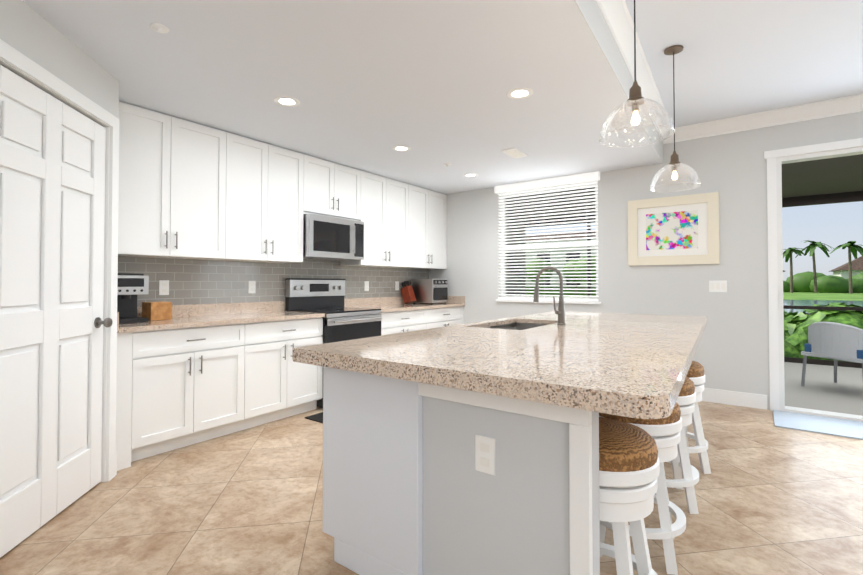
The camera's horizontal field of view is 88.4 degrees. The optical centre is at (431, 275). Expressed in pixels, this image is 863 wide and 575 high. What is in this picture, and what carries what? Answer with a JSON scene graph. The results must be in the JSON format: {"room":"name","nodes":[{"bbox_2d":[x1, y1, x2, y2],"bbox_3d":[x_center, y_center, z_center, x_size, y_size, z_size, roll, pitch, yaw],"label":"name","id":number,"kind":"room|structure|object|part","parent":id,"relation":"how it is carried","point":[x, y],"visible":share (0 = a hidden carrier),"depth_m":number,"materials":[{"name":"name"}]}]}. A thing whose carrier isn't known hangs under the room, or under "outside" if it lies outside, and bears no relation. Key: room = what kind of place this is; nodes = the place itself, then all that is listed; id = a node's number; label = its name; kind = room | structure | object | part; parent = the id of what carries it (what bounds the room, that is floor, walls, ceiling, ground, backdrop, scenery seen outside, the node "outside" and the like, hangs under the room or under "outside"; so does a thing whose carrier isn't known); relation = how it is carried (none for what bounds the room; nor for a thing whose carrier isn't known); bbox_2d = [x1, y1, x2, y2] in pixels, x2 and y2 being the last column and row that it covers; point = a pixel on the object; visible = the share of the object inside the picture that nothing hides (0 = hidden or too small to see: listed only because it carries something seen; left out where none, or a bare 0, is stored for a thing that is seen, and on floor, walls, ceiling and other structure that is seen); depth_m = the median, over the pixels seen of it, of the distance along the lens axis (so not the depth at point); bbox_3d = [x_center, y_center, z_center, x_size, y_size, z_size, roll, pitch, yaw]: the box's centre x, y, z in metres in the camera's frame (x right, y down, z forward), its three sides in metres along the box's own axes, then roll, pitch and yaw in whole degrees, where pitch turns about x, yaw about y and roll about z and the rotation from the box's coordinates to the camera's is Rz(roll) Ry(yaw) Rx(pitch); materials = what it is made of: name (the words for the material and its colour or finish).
{"room":"kitchen","nodes":[
{"label":"kitchen","id":0,"kind":"room"},
{"bbox_2d":[0,0,118,126],"bbox_3d":[-1.863,-0.015,1.686,0.120,2.470,2.200,0,-1,-9],"label":"wall","id":1,"kind":"structure","parent":0,"point":[28,31],"depth_m":2.22,"materials":[{"name":"white paint"}]},
{"bbox_2d":[0,65,112,557],"bbox_3d":[-1.913,0.160,2.227,0.664,2.122,0.684,-1,-1,36],"label":"pantry door","id":2,"kind":"structure","parent":1,"relation":"in","point":[52,191],"depth_m":2.19,"materials":[{"name":"white wood"}]},
{"bbox_3d":[-1.932,0.276,2.608,0.088,0.064,0.088,-1,-1,36],"label":"knob","id":3,"kind":"part","parent":2,"relation":"part of","materials":[{"name":"silver metal"}]},
{"bbox_2d":[0,39,118,481],"bbox_3d":[-1.802,0.113,1.699,1.579,2.215,1.565,-1,-1,36],"label":"door frame","id":4,"kind":"structure","parent":1,"relation":"attached to","point":[16,59],"depth_m":2.68,"materials":[{"name":"white wood"}]},
{"bbox_2d":[117,313,119,328],"bbox_3d":[-2.234,0.282,2.980,0.618,0.100,0.021,-1,-1,36],"label":"backsplash","id":5,"kind":"structure","parent":1,"relation":"attached to","point":[118,325],"depth_m":2.80,"materials":[{"name":"beige stone"}]},
{"bbox_2d":[118,101,235,260],"bbox_3d":[-2.089,-0.680,3.477,0.329,1.071,0.930,-1,-1,36],"label":"upper cabinet","id":6,"kind":"object","parent":0,"relation":"attached to","point":[177,201],"depth_m":3.38,"materials":[{"name":"white wood"}]},
{"bbox_2d":[236,135,311,264],"bbox_3d":[-1.618,-0.670,4.123,0.329,1.071,0.910,-1,-1,36],"label":"upper cabinet","id":7,"kind":"object","parent":0,"relation":"attached to","point":[256,261],"depth_m":4.06,"materials":[{"name":"white wood"}]},
{"bbox_2d":[304,209,367,260],"bbox_3d":[-1.126,-0.403,4.732,0.403,0.448,0.752,-1,-1,36],"label":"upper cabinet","id":8,"kind":"object","parent":0,"relation":"attached to","point":[327,236],"depth_m":4.60,"materials":[{"name":"white metal"}]},
{"bbox_2d":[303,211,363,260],"bbox_3d":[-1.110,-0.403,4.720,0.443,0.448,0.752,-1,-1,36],"label":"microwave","id":9,"kind":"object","parent":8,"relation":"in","point":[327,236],"depth_m":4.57,"materials":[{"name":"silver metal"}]},
{"bbox_2d":[312,157,363,216],"bbox_3d":[-1.156,-0.911,4.762,0.329,0.566,0.780,-1,-1,36],"label":"upper cabinet","id":10,"kind":"object","parent":0,"relation":"attached to","point":[336,188],"depth_m":4.69,"materials":[{"name":"white wood"}]},
{"bbox_2d":[23,0,662,193],"bbox_3d":[-0.877,-1.451,2.539,3.410,0.430,7.500,-1,-1,36],"label":"ceiling","id":11,"kind":"structure","parent":0,"point":[369,85],"depth_m":2.77,"materials":[{"name":"white paint"}]},
{"bbox_2d":[150,23,168,32],"bbox_3d":[-1.360,-1.231,2.219,0.083,0.019,0.083,0,-1,24],"label":"sprinkler","id":12,"kind":"object","parent":11,"relation":"attached to","point":[158,27],"depth_m":2.21,"materials":[{"name":"white"}]},
{"bbox_2d":[274,96,299,106],"bbox_3d":[-1.015,-1.224,3.118,0.175,0.003,0.175,0,-1,27],"label":"recessed light","id":13,"kind":"object","parent":11,"relation":"in","point":[281,100],"depth_m":3.12,"materials":[{"name":"white plastic"}]},
{"bbox_2d":[392,146,410,150],"bbox_3d":[-0.285,-1.205,4.207,0.175,0.003,0.175,0,-1,27],"label":"recessed light","id":14,"kind":"object","parent":11,"relation":"in","point":[399,148],"depth_m":4.20,"materials":[{"name":"white plastic"}]},
{"bbox_2d":[463,173,477,176],"bbox_3d":[0.461,-1.188,5.247,0.175,0.003,0.175,0,-1,27],"label":"recessed light","id":15,"kind":"object","parent":11,"relation":"in","point":[469,174],"depth_m":5.25,"materials":[{"name":"white"}]},
{"bbox_2d":[501,148,527,157],"bbox_3d":[0.818,-1.197,4.344,0.140,0.016,0.300,-1,-1,36],"label":"ceiling vent","id":16,"kind":"object","parent":11,"relation":"in","point":[514,152],"visible":1,"depth_m":4.32,"materials":[{"name":"white metal"}]},
{"bbox_2d":[507,88,532,98],"bbox_3d":[0.595,-1.226,2.985,0.175,0.003,0.175,0,-1,27],"label":"recessed light","id":17,"kind":"object","parent":11,"relation":"in","point":[517,93],"depth_m":2.98,"materials":[{"name":"white plastic"}]},
{"bbox_2d":[336,171,411,268],"bbox_3d":[-0.676,-0.648,5.417,0.329,1.071,0.970,-1,-1,36],"label":"upper cabinet","id":18,"kind":"object","parent":0,"relation":"attached to","point":[387,202],"depth_m":5.35,"materials":[{"name":"white wood"}]},
{"bbox_2d":[0,401,862,574],"bbox_3d":[0.716,1.254,1.334,7.650,0.080,7.500,-1,-1,36],"label":"floor","id":19,"kind":"structure","parent":0,"point":[771,499],"depth_m":2.31,"materials":[{"name":"tile"}]},
{"bbox_2d":[116,321,255,468],"bbox_3d":[-1.946,0.812,3.410,0.609,0.874,0.850,-1,-1,36],"label":"base cabinet","id":20,"kind":"object","parent":19,"relation":"on","point":[176,388],"depth_m":3.15,"materials":[{"name":"white wood"}]},
{"bbox_2d":[117,301,455,332],"bbox_3d":[-1.013,0.379,4.661,0.654,0.053,4.178,-1,-1,36],"label":"countertop","id":21,"kind":"structure","parent":20,"relation":"on","point":[213,318],"depth_m":3.75,"materials":[{"name":"beige stone"}]},
{"bbox_2d":[117,273,148,323],"bbox_3d":[-2.228,0.160,3.196,0.311,0.350,0.225,-1,-1,36],"label":"coffee maker","id":22,"kind":"object","parent":21,"relation":"on","point":[131,287],"visible":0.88,"depth_m":3.16,"materials":[{"name":"black plastic"}]},
{"bbox_2d":[142,301,171,320],"bbox_3d":[-2.115,0.271,3.418,0.160,0.135,0.150,-1,-1,36],"label":"box","id":23,"kind":"object","parent":21,"relation":"on","point":[154,311],"visible":0.85,"depth_m":3.36,"materials":[{"name":"brown wood"}]},
{"bbox_2d":[401,281,415,303],"bbox_3d":[-0.311,0.224,5.959,0.183,0.303,0.110,-1,-1,36],"label":"knife block","id":24,"kind":"object","parent":21,"relation":"on","point":[407,291],"visible":1,"depth_m":5.93,"materials":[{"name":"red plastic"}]},
{"bbox_2d":[411,279,448,303],"bbox_3d":[-0.006,0.214,6.127,0.403,0.340,0.370,-1,-1,36],"label":"toaster oven","id":25,"kind":"object","parent":21,"relation":"on","point":[431,291],"visible":1,"depth_m":5.99,"materials":[{"name":"silver metal"}]},
{"bbox_2d":[252,317,315,426],"bbox_3d":[-1.517,0.822,4.000,0.609,0.874,0.850,-1,-1,36],"label":"base cabinet","id":26,"kind":"object","parent":19,"relation":"on","point":[285,387],"depth_m":3.82,"materials":[{"name":"white wood"}]},
{"bbox_2d":[305,412,322,422],"bbox_3d":[-0.568,1.258,4.217,0.520,0.010,1.150,-1,-1,36],"label":"area rug","id":27,"kind":"object","parent":19,"relation":"on","point":[318,417],"visible":0.07,"depth_m":3.90,"materials":[{"name":"black fabric"}]},
{"bbox_2d":[280,305,387,408],"bbox_3d":[-1.009,0.819,4.626,0.634,0.902,0.880,-1,-1,36],"label":"base cabinet","id":28,"kind":"object","parent":19,"relation":"on","point":[357,323],"depth_m":4.35,"materials":[{"name":"white wood"}]},
{"bbox_2d":[286,278,381,407],"bbox_3d":[-0.989,0.638,4.614,0.686,1.222,0.752,-1,-1,36],"label":"range","id":29,"kind":"object","parent":28,"relation":"in","point":[325,296],"depth_m":4.56,"materials":[{"name":"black metal"}]},
{"bbox_2d":[388,309,431,334],"bbox_3d":[-0.549,0.844,5.329,0.609,0.874,0.920,-1,-1,36],"label":"base cabinet","id":30,"kind":"object","parent":19,"relation":"on","point":[411,319],"depth_m":5.23,"materials":[{"name":"white wood"}]},
{"bbox_2d":[432,305,463,327],"bbox_3d":[-0.075,0.855,5.980,0.609,0.874,0.929,-1,-1,36],"label":"base cabinet","id":31,"kind":"object","parent":19,"relation":"on","point":[440,317],"depth_m":5.86,"materials":[{"name":"white wood"}]},
{"bbox_2d":[323,366,612,574],"bbox_3d":[0.863,0.814,2.830,1.175,0.851,3.000,-1,-1,36],"label":"kitchen island","id":32,"kind":"object","parent":19,"relation":"on","point":[468,449],"depth_m":1.58,"materials":[{"name":"wood"}]},
{"bbox_2d":[293,310,596,377],"bbox_3d":[0.566,0.362,3.054,0.560,0.058,3.200,-1,-1,36],"label":"island countertop","id":33,"kind":"structure","parent":32,"relation":"on","point":[358,356],"depth_m":2.04,"materials":[{"name":"beige stone"}]},
{"bbox_2d":[485,322,548,329],"bbox_3d":[0.603,0.464,3.087,0.424,0.200,0.804,-1,-1,36],"label":"sink","id":34,"kind":"object","parent":33,"relation":"in","point":[498,325],"depth_m":3.40,"materials":[{"name":"silver metal"}]},
{"bbox_2d":[533,266,565,324],"bbox_3d":[0.797,0.134,3.029,0.230,0.396,0.094,-1,-1,36],"label":"faucet","id":35,"kind":"object","parent":33,"relation":"on","point":[560,312],"depth_m":2.99,"materials":[{"name":"silver metal"}]},
{"bbox_2d":[475,435,494,475],"bbox_3d":[0.182,0.607,1.504,0.074,0.120,0.007,-1,-1,36],"label":"outlet","id":36,"kind":"object","parent":32,"relation":"attached to","point":[484,444],"depth_m":1.50,"materials":[{"name":"white plastic"}]},
{"bbox_2d":[377,314,706,418],"bbox_3d":[1.122,0.355,2.649,0.956,0.058,3.200,-1,-1,36],"label":"island countertop","id":37,"kind":"structure","parent":32,"relation":"on","point":[626,365],"depth_m":1.58,"materials":[{"name":"beige stone"}]},
{"bbox_2d":[599,417,659,574],"bbox_3d":[0.591,0.875,1.568,0.412,0.697,0.412,-1,-1,36],"label":"stool","id":38,"kind":"object","parent":19,"relation":"on","point":[629,466],"visible":0.54,"depth_m":1.41,"materials":[{"name":"white wood"}]},
{"bbox_2d":[599,402,685,574],"bbox_3d":[0.926,0.882,2.029,0.412,0.697,0.412,0,-1,26],"label":"stool","id":39,"kind":"object","parent":19,"relation":"on","point":[664,433],"visible":0.25,"depth_m":1.86,"materials":[{"name":"white wood"}]},
{"bbox_2d":[666,376,698,513],"bbox_3d":[1.262,0.890,2.489,0.412,0.697,0.412,0,-1,16],"label":"stool","id":40,"kind":"object","parent":19,"relation":"on","point":[685,469],"visible":0.21,"depth_m":2.33,"materials":[{"name":"white wood"}]},
{"bbox_2d":[684,361,710,473],"bbox_3d":[1.597,0.898,2.950,0.412,0.697,0.412,0,-1,6],"label":"stool","id":41,"kind":"object","parent":19,"relation":"on","point":[696,374],"visible":0.33,"depth_m":2.80,"materials":[{"name":"white wood"}]},
{"bbox_2d":[773,410,862,439],"bbox_3d":[3.819,1.242,3.321,1.990,0.012,0.565,-1,-1,36],"label":"threshold","id":42,"kind":"object","parent":19,"relation":"on","point":[853,429],"visible":1,"depth_m":3.70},
{"bbox_2d":[501,322,516,325],"bbox_3d":[0.432,0.466,3.212,0.001,0.199,0.804,-1,-1,36],"label":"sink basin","id":43,"kind":"structure","parent":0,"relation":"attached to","point":[502,323],"depth_m":3.44,"materials":[{"name":"silver metal"}]},
{"bbox_2d":[497,326,528,329],"bbox_3d":[0.603,0.464,3.087,0.424,0.199,0.026,-1,-1,36],"label":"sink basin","id":44,"kind":"structure","parent":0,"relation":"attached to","point":[498,327],"depth_m":3.14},
{"bbox_2d":[517,322,536,325],"bbox_3d":[0.840,0.469,3.412,0.424,0.199,0.001,-1,-1,36],"label":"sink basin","id":45,"kind":"structure","parent":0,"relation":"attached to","point":[518,323],"depth_m":3.48,"materials":[{"name":"grey metal"}]},
{"bbox_2d":[574,0,663,162],"bbox_3d":[0.386,-1.356,1.618,0.294,0.210,7.500,-1,-1,36],"label":"wall","id":46,"kind":"structure","parent":0,"point":[591,12],"depth_m":2.63,"materials":[{"name":"white paint"}]},
{"bbox_2d":[596,0,707,143],"bbox_3d":[0.424,-1.519,1.595,0.385,0.125,7.504,-1,-1,36],"label":"crown molding","id":47,"kind":"structure","parent":46,"relation":"attached to","point":[618,18],"depth_m":3.08,"materials":[{"name":"white"}]},
{"bbox_2d":[429,111,862,409],"bbox_3d":[3.088,-0.135,4.362,7.650,2.800,0.150,-1,-1,36],"label":"wall","id":48,"kind":"structure","parent":0,"point":[732,353],"depth_m":4.52,"materials":[{"name":"white paint"}]},
{"bbox_2d":[117,297,411,316],"bbox_3d":[-1.269,0.313,4.848,0.021,0.100,4.178,-1,-1,36],"label":"backsplash","id":49,"kind":"structure","parent":48,"relation":"attached to","point":[225,306],"depth_m":4.19,"materials":[{"name":"beige stone"}]},
{"bbox_2d":[412,185,446,268],"bbox_3d":[-0.189,-0.637,6.087,0.329,1.071,0.928,-1,-1,36],"label":"upper cabinet","id":50,"kind":"object","parent":48,"relation":"attached to","point":[429,208],"depth_m":6.02,"materials":[{"name":"white wood"}]},
{"bbox_2d":[448,297,463,304],"bbox_3d":[0.213,0.338,6.341,0.618,0.100,0.021,-1,-1,36],"label":"backsplash","id":51,"kind":"structure","parent":48,"relation":"attached to","point":[459,300],"depth_m":6.21,"materials":[{"name":"beige stone"}]},
{"bbox_2d":[496,181,600,303],"bbox_3d":[1.431,-0.385,5.530,1.340,1.440,0.140,-1,-1,36],"label":"window","id":52,"kind":"structure","parent":48,"relation":"in","point":[551,301],"depth_m":5.53,"materials":[{"name":"white plastic"}]},
{"bbox_2d":[495,172,599,300],"bbox_3d":[1.397,-0.441,5.484,1.330,1.486,0.095,-1,-1,36],"label":"window blinds","id":53,"kind":"object","parent":52,"relation":"attached to","point":[563,180],"visible":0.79,"depth_m":5.46,"materials":[{"name":"white plastic"}]},
{"bbox_2d":[628,192,719,265],"bbox_3d":[2.522,-0.472,4.664,0.845,0.715,0.033,-1,-1,36],"label":"picture","id":54,"kind":"object","parent":48,"relation":"attached to","point":[679,230],"visible":1,"depth_m":4.64,"materials":[{"name":"beige"}]},
{"bbox_2d":[505,154,862,220],"bbox_3d":[5.256,-1.286,4.937,13.500,0.120,3.300,-1,-1,36],"label":"roof","id":55,"kind":"structure","parent":48,"relation":"attached to","point":[843,174],"depth_m":5.77,"materials":[{"name":"grey"}]},
{"bbox_2d":[709,280,726,291],"bbox_3d":[2.859,0.106,4.425,0.150,0.116,0.008,-1,-1,36],"label":"switch plate","id":56,"kind":"object","parent":48,"relation":"attached to","point":[718,286],"visible":1,"depth_m":4.42,"materials":[{"name":"white plastic"}]},
{"bbox_2d":[702,388,766,409],"bbox_3d":[3.237,1.194,4.128,6.860,0.135,0.015,-1,-1,36],"label":"baseboard","id":57,"kind":"structure","parent":48,"relation":"attached to","point":[745,399],"depth_m":4.32,"materials":[{"name":"white wood"}]},
{"bbox_2d":[708,94,862,136],"bbox_3d":[4.375,-1.491,3.297,3.990,0.125,0.095,-1,-1,36],"label":"crown molding","id":58,"kind":"structure","parent":48,"relation":"attached to","point":[854,103],"depth_m":4.08,"materials":[{"name":"white"}]},
{"bbox_2d":[764,138,862,421],"bbox_3d":[4.315,0.032,3.444,2.750,2.445,0.166,-1,-1,36],"label":"door frame","id":59,"kind":"structure","parent":48,"relation":"attached to","point":[777,159],"depth_m":4.14,"materials":[{"name":"white wood"}]},
{"bbox_2d":[625,0,862,127],"bbox_3d":[2.038,-1.651,0.420,4.380,0.100,7.500,-1,-1,36],"label":"ceiling","id":60,"kind":"structure","parent":0,"point":[734,58],"depth_m":3.09,"materials":[{"name":"white paint"}]},
{"bbox_2d":[599,0,674,147],"bbox_3d":[0.915,-1.097,1.996,0.312,0.954,0.312,-1,-1,36],"label":"pendant light","id":61,"kind":"object","parent":60,"relation":"hanging from","point":[635,100],"visible":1,"depth_m":1.98,"materials":[{"name":"clear glass"}]},
{"bbox_3d":[0.915,-0.703,1.989,0.038,0.060,0.037,-1,-1,36],"label":"bulb","id":62,"kind":"part","parent":61,"relation":"part of","materials":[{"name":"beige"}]},
{"bbox_2d":[650,45,700,191],"bbox_3d":[1.666,-1.079,3.044,0.312,0.954,0.312,-1,-1,36],"label":"pendant light","id":63,"kind":"object","parent":60,"relation":"hanging from","point":[674,164],"visible":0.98,"depth_m":3.02,"materials":[{"name":"clear glass"}]},
{"bbox_3d":[1.666,-0.685,3.038,0.038,0.060,0.037,-1,-1,36],"label":"bulb","id":64,"kind":"part","parent":63,"relation":"part of","materials":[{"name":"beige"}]},
{"label":"outside","id":65,"kind":"structure","parent":0,"visible":0},
{"bbox_2d":[526,292,862,300],"bbox_3d":[117.705,4.416,168.252,600.000,0.200,399.850,-1,-1,36],"label":"lawn","id":66,"kind":"structure","parent":65,"point":[821,296],"depth_m":49.46,"materials":[{"name":"green plant"}]},
{"bbox_2d":[505,216,525,295],"bbox_3d":[0.951,0.227,8.046,0.150,2.800,3.300,-1,-1,36],"label":"wall","id":67,"kind":"structure","parent":66,"relation":"on","point":[515,259],"depth_m":8.95,"materials":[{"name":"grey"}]},
{"bbox_2d":[524,191,862,367],"bbox_3d":[47.784,-1.805,41.568,182.942,9.811,110.333,-1,-1,36],"label":"scenery","id":68,"kind":"structure","parent":66,"relation":"on","point":[847,277],"depth_m":51.61,"materials":[{"name":"green plant"}]},
{"bbox_2d":[783,299,862,313],"bbox_3d":[140.828,0.589,-53.968,301.000,0.035,24.000,-1,-1,36],"label":"lake","id":69,"kind":"structure","parent":66,"relation":"on","point":[806,302],"depth_m":33.80,"materials":[{"name":"blue"}]},
{"bbox_2d":[784,362,862,415],"bbox_3d":[5.256,1.380,4.893,13.500,0.188,3.300,-1,-1,36],"label":"lanai","id":70,"kind":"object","parent":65,"point":[821,390],"depth_m":5.07,"materials":[{"name":"concrete"}]},
{"bbox_2d":[801,322,862,385],"bbox_3d":[4.667,0.892,4.958,0.843,0.769,0.844,-1,-1,36],"label":"chair","id":71,"kind":"object","parent":70,"relation":"on","point":[836,342],"visible":1,"depth_m":4.82,"materials":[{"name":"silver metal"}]}
]}

